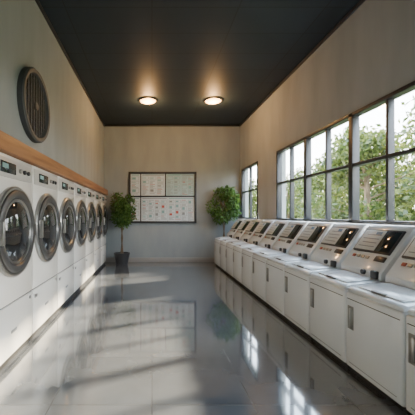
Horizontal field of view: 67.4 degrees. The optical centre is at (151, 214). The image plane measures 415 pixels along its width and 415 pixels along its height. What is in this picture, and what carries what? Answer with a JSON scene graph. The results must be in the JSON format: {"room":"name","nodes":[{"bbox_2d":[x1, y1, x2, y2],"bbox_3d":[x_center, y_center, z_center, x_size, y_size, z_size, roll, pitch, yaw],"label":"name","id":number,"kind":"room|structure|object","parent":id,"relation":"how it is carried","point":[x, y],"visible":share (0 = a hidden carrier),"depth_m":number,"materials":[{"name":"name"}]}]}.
{"room":"laundry","nodes":[
{"label":"laundry","id":0,"kind":"room"},
{"bbox_2d":[0,0,103,187],"bbox_3d":[-2.120,-0.685,3.600,1.160,4.370,12.200,0,0,0],"label":"wall","id":1,"kind":"structure","parent":0,"point":[74,140],"depth_m":4.61,"materials":[{"name":"paint"}]},
{"bbox_2d":[17,67,49,142],"bbox_3d":[-1.500,-1.400,3.920,0.080,0.920,0.920,0,0,0],"label":"air vent","id":2,"kind":"object","parent":1,"relation":"in","point":[32,96],"visible":1,"depth_m":3.83,"materials":[{"name":"grey metal"}]},
{"bbox_2d":[0,130,107,195],"bbox_3d":[-1.454,-0.688,5.070,0.168,0.165,8.740,0,0,0],"label":"wooden ledge","id":3,"kind":"object","parent":1,"relation":"attached to","point":[10,146],"visible":0.8,"depth_m":3.73,"materials":[{"name":"brown wood"}]},
{"bbox_2d":[35,0,104,125],"bbox_3d":[-1.525,-2.845,3.585,0.030,0.050,12.170,0,0,0],"label":"trim","id":4,"kind":"structure","parent":1,"relation":"attached to","point":[37,1],"depth_m":5.24,"materials":[{"name":"grey"}]},
{"bbox_2d":[104,127,239,257],"bbox_3d":[0.155,-0.685,9.800,5.710,4.370,0.200,0,0,0],"label":"wall","id":5,"kind":"structure","parent":0,"point":[213,153],"depth_m":9.70,"materials":[{"name":"paint"}]},
{"bbox_2d":[106,258,214,261],"bbox_3d":[0.635,1.430,9.690,4.350,0.140,0.020,0,0,0],"label":"baseboard","id":6,"kind":"structure","parent":5,"relation":"attached to","point":[107,259],"depth_m":9.68,"materials":[{"name":"grey"}]},
{"bbox_2d":[129,172,195,222],"bbox_3d":[0.335,-0.555,9.663,2.150,1.630,0.070,0,0,0],"label":"notice board","id":7,"kind":"object","parent":5,"relation":"attached to","point":[160,197],"visible":0.92,"depth_m":9.66,"materials":[{"name":"grey paper"}]},
{"bbox_2d":[104,125,239,126],"bbox_3d":[0.635,-2.845,9.685,4.350,0.050,0.030,0,0,0],"label":"trim","id":8,"kind":"structure","parent":5,"relation":"attached to","point":[105,125],"depth_m":9.69,"materials":[{"name":"grey"}]},
{"bbox_2d":[39,0,359,124],"bbox_3d":[0.155,-2.945,3.600,5.710,0.150,12.600,0,0,0],"label":"ceiling","id":9,"kind":"structure","parent":0,"point":[181,54],"depth_m":5.24,"materials":[{"name":"black paint"}]},
{"bbox_2d":[138,96,157,104],"bbox_3d":[-0.100,-2.838,7.600,0.480,0.065,0.480,0,0,0],"label":"ceiling light","id":10,"kind":"object","parent":9,"relation":"attached to","point":[147,100],"depth_m":7.51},
{"bbox_2d":[203,96,222,104],"bbox_3d":[1.530,-2.838,7.600,0.480,0.065,0.480,0,0,0],"label":"ceiling light","id":11,"kind":"object","parent":9,"relation":"attached to","point":[210,100],"depth_m":7.51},
{"bbox_2d":[0,262,406,414],"bbox_3d":[0.155,1.575,3.600,5.710,0.150,12.600,0,0,0],"label":"floor","id":12,"kind":"structure","parent":0,"point":[137,338],"depth_m":3.18,"materials":[{"name":"tile"}]},
{"bbox_2d":[0,152,35,370],"bbox_3d":[-1.748,0.453,3.130,0.845,2.095,0.956,0,0,0],"label":"washing machine","id":13,"kind":"object","parent":12,"relation":"on","point":[17,221],"visible":1,"depth_m":3.08,"materials":[{"name":"white metal"}]},
{"bbox_2d":[29,165,60,340],"bbox_3d":[-1.748,0.453,4.100,0.845,2.095,0.956,0,0,0],"label":"dryer","id":14,"kind":"object","parent":12,"relation":"on","point":[44,183],"visible":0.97,"depth_m":3.94,"materials":[{"name":"white metal"}]},
{"bbox_2d":[55,176,76,313],"bbox_3d":[-1.748,0.453,5.070,0.845,2.095,0.956,0,0,0],"label":"dryer","id":15,"kind":"object","parent":12,"relation":"on","point":[65,188],"visible":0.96,"depth_m":4.92,"materials":[{"name":"white metal"}]},
{"bbox_2d":[72,183,87,296],"bbox_3d":[-1.748,0.453,6.040,0.845,2.095,0.956,0,0,0],"label":"dryer","id":16,"kind":"object","parent":12,"relation":"on","point":[79,264],"visible":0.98,"depth_m":5.89,"materials":[{"name":"white metal"}]},
{"bbox_2d":[84,188,96,283],"bbox_3d":[-1.748,0.453,7.010,0.845,2.095,0.956,0,0,0],"label":"dryer","id":17,"kind":"object","parent":12,"relation":"on","point":[92,221],"visible":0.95,"depth_m":6.89,"materials":[{"name":"white metal"}]},
{"bbox_2d":[93,191,102,274],"bbox_3d":[-1.748,0.453,7.980,0.845,2.095,0.956,0,0,0],"label":"dryer","id":18,"kind":"object","parent":12,"relation":"on","point":[97,199],"visible":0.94,"depth_m":7.84,"materials":[{"name":"white metal"}]},
{"bbox_2d":[100,194,107,267],"bbox_3d":[-1.748,0.453,8.950,0.845,2.095,0.956,0,0,0],"label":"dryer","id":19,"kind":"object","parent":12,"relation":"on","point":[103,197],"visible":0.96,"depth_m":8.82,"materials":[{"name":"white metal"}]},
{"bbox_2d":[108,192,136,265],"bbox_3d":[-0.873,0.388,9.178,0.867,2.225,0.941,0,0,0],"label":"ficus tree","id":20,"kind":"object","parent":12,"relation":"on","point":[122,215],"visible":1,"depth_m":9.03,"materials":[{"name":"green plant"}]},
{"bbox_2d":[205,185,241,236],"bbox_3d":[2.215,0.271,9.402,1.126,2.457,0.524,0,0,0],"label":"ficus tree","id":21,"kind":"object","parent":12,"relation":"on","point":[230,199],"visible":0.94,"depth_m":9.40,"materials":[{"name":"green plant"}]},
{"bbox_2d":[214,219,244,268],"bbox_3d":[2.300,0.805,8.825,0.880,1.390,0.676,0,0,0],"label":"washing machine","id":22,"kind":"object","parent":12,"relation":"on","point":[238,222],"visible":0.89,"depth_m":8.72,"materials":[{"name":"white metal"}]},
{"bbox_2d":[219,219,253,272],"bbox_3d":[2.300,0.805,8.135,0.880,1.390,0.676,0,0,0],"label":"washing machine","id":23,"kind":"object","parent":12,"relation":"on","point":[246,222],"visible":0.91,"depth_m":8.06,"materials":[{"name":"white metal"}]},
{"bbox_2d":[225,219,262,278],"bbox_3d":[2.300,0.805,7.445,0.880,1.390,0.676,0,0,0],"label":"washing machine","id":24,"kind":"object","parent":12,"relation":"on","point":[255,223],"visible":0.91,"depth_m":7.37,"materials":[{"name":"white metal"}]},
{"bbox_2d":[233,220,275,285],"bbox_3d":[2.300,0.805,6.755,0.880,1.390,0.676,0,0,0],"label":"washing machine","id":25,"kind":"object","parent":12,"relation":"on","point":[264,226],"visible":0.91,"depth_m":6.68,"materials":[{"name":"white metal"}]},
{"bbox_2d":[241,220,289,293],"bbox_3d":[2.300,0.805,6.065,0.880,1.390,0.676,0,0,0],"label":"washing machine","id":26,"kind":"object","parent":12,"relation":"on","point":[278,226],"visible":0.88,"depth_m":5.99,"materials":[{"name":"white metal"}]},
{"bbox_2d":[252,221,308,304],"bbox_3d":[2.300,0.805,5.375,0.880,1.390,0.676,0,0,0],"label":"washing machine","id":27,"kind":"object","parent":12,"relation":"on","point":[293,230],"visible":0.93,"depth_m":5.30,"materials":[{"name":"white metal"}]},
{"bbox_2d":[266,222,334,319],"bbox_3d":[2.300,0.805,4.685,0.880,1.390,0.676,0,0,0],"label":"washing machine","id":28,"kind":"object","parent":12,"relation":"on","point":[310,238],"visible":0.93,"depth_m":4.60,"materials":[{"name":"white metal"}]},
{"bbox_2d":[284,223,369,338],"bbox_3d":[2.300,0.805,3.995,0.880,1.390,0.676,0,0,0],"label":"washing machine","id":29,"kind":"object","parent":12,"relation":"on","point":[341,238],"visible":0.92,"depth_m":3.90,"materials":[{"name":"white metal"}]},
{"bbox_2d":[310,224,414,367],"bbox_3d":[2.300,0.805,3.305,0.880,1.390,0.676,0,0,0],"label":"washing machine","id":30,"kind":"object","parent":12,"relation":"on","point":[379,247],"visible":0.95,"depth_m":3.21,"materials":[{"name":"white metal"}]},
{"bbox_2d":[346,235,414,414],"bbox_3d":[2.300,0.805,2.615,0.880,1.390,0.676,0,0,0],"label":"washing machine","id":31,"kind":"object","parent":12,"relation":"on","point":[376,313],"visible":1,"depth_m":2.59,"materials":[{"name":"white metal"}]},
{"bbox_2d":[406,308,414,414],"bbox_3d":[2.300,0.805,1.925,0.880,1.390,0.676,0,0,0],"label":"washing machine","id":32,"kind":"object","parent":12,"relation":"on","point":[410,319],"visible":1,"depth_m":2.21,"materials":[{"name":"white metal"}]},
{"bbox_2d":[240,0,414,219],"bbox_3d":[2.910,-0.685,3.600,0.200,4.370,12.200,0,0,0],"label":"wall","id":33,"kind":"structure","parent":0,"point":[370,56],"depth_m":4.73,"materials":[{"name":"paint"}]},
{"bbox_2d":[240,161,257,218],"bbox_3d":[2.830,-0.635,8.775,0.140,1.590,1.490,0,0,0],"label":"window","id":34,"kind":"structure","parent":33,"relation":"in","point":[249,167],"depth_m":8.76,"materials":[{"name":"grey metal"}]},
{"bbox_2d":[239,0,365,125],"bbox_3d":[2.795,-2.845,3.585,0.030,0.050,12.170,0,0,0],"label":"trim","id":35,"kind":"structure","parent":33,"relation":"attached to","point":[360,2],"depth_m":5.18,"materials":[{"name":"grey"}]},
{"bbox_2d":[276,81,414,225],"bbox_3d":[2.830,-0.635,4.915,0.140,1.590,3.890,0,0,0],"label":"window","id":36,"kind":"structure","parent":33,"relation":"in","point":[353,119],"depth_m":4.23,"materials":[{"name":"grey"}]},
{"label":"outside","id":37,"kind":"structure","parent":0,"visible":0},
{"bbox_3d":[31.510,1.800,20.000,56.980,0.200,100.000,0,0,0],"label":"lawn","id":38,"kind":"structure","parent":37,"visible":0},
{"bbox_2d":[248,188,256,217],"bbox_3d":[8.522,-0.474,27.279,3.689,4.325,3.243,0,0,-36],"label":"tree","id":39,"kind":"object","parent":38,"relation":"on","point":[254,193],"visible":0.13,"depth_m":26.31,"materials":[{"name":"green plant"}]},
{"bbox_2d":[248,178,256,217],"bbox_3d":[10.950,-1.137,30.640,4.360,5.656,3.789,0,0,-15],"label":"tree","id":40,"kind":"object","parent":38,"relation":"on","point":[253,181],"visible":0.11,"depth_m":30.42,"materials":[{"name":"green plant"}]},
{"bbox_2d":[286,176,303,218],"bbox_3d":[9.826,-0.561,21.680,3.469,4.500,3.014,0,0,28],"label":"tree","id":41,"kind":"object","parent":38,"relation":"on","point":[288,185],"visible":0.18,"depth_m":21.10,"materials":[{"name":"green plant"}]},
{"bbox_2d":[286,166,322,210],"bbox_3d":[11.927,-1.062,24.421,4.478,5.505,3.654,0,0,3],"label":"tree","id":42,"kind":"object","parent":38,"relation":"on","point":[300,173],"visible":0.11,"depth_m":23.64,"materials":[{"name":"green plant"}]},
{"bbox_2d":[286,156,362,219],"bbox_3d":[9.095,-0.762,15.806,3.254,4.902,3.988,0,0,-43],"label":"tree","id":43,"kind":"object","parent":38,"relation":"on","point":[342,196],"visible":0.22,"depth_m":15.40,"materials":[{"name":"green plant"}]},
{"bbox_2d":[311,182,373,216],"bbox_3d":[11.649,-0.715,18.715,4.101,4.808,3.605,0,0,7],"label":"tree","id":44,"kind":"object","parent":38,"relation":"on","point":[362,192],"visible":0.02,"depth_m":18.41,"materials":[{"name":"green plant"}]},
{"bbox_2d":[298,119,414,220],"bbox_3d":[8.339,-0.976,11.314,3.998,5.332,4.548,0,0,-40],"label":"tree","id":45,"kind":"object","parent":38,"relation":"on","point":[372,145],"visible":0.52,"depth_m":11.17,"materials":[{"name":"green plant"}]},
{"bbox_2d":[341,149,414,219],"bbox_3d":[10.284,-0.747,13.626,3.254,4.872,3.750,0,0,-19],"label":"tree","id":46,"kind":"object","parent":38,"relation":"on","point":[402,162],"visible":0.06,"depth_m":13.32,"materials":[{"name":"green plant"}]},
{"bbox_2d":[395,95,414,220],"bbox_3d":[8.421,-0.943,8.066,3.495,5.266,4.283,0,0,0],"label":"tree","id":47,"kind":"object","parent":38,"relation":"on","point":[410,212],"visible":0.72,"depth_m":8.59,"materials":[{"name":"green plant"}]}
]}

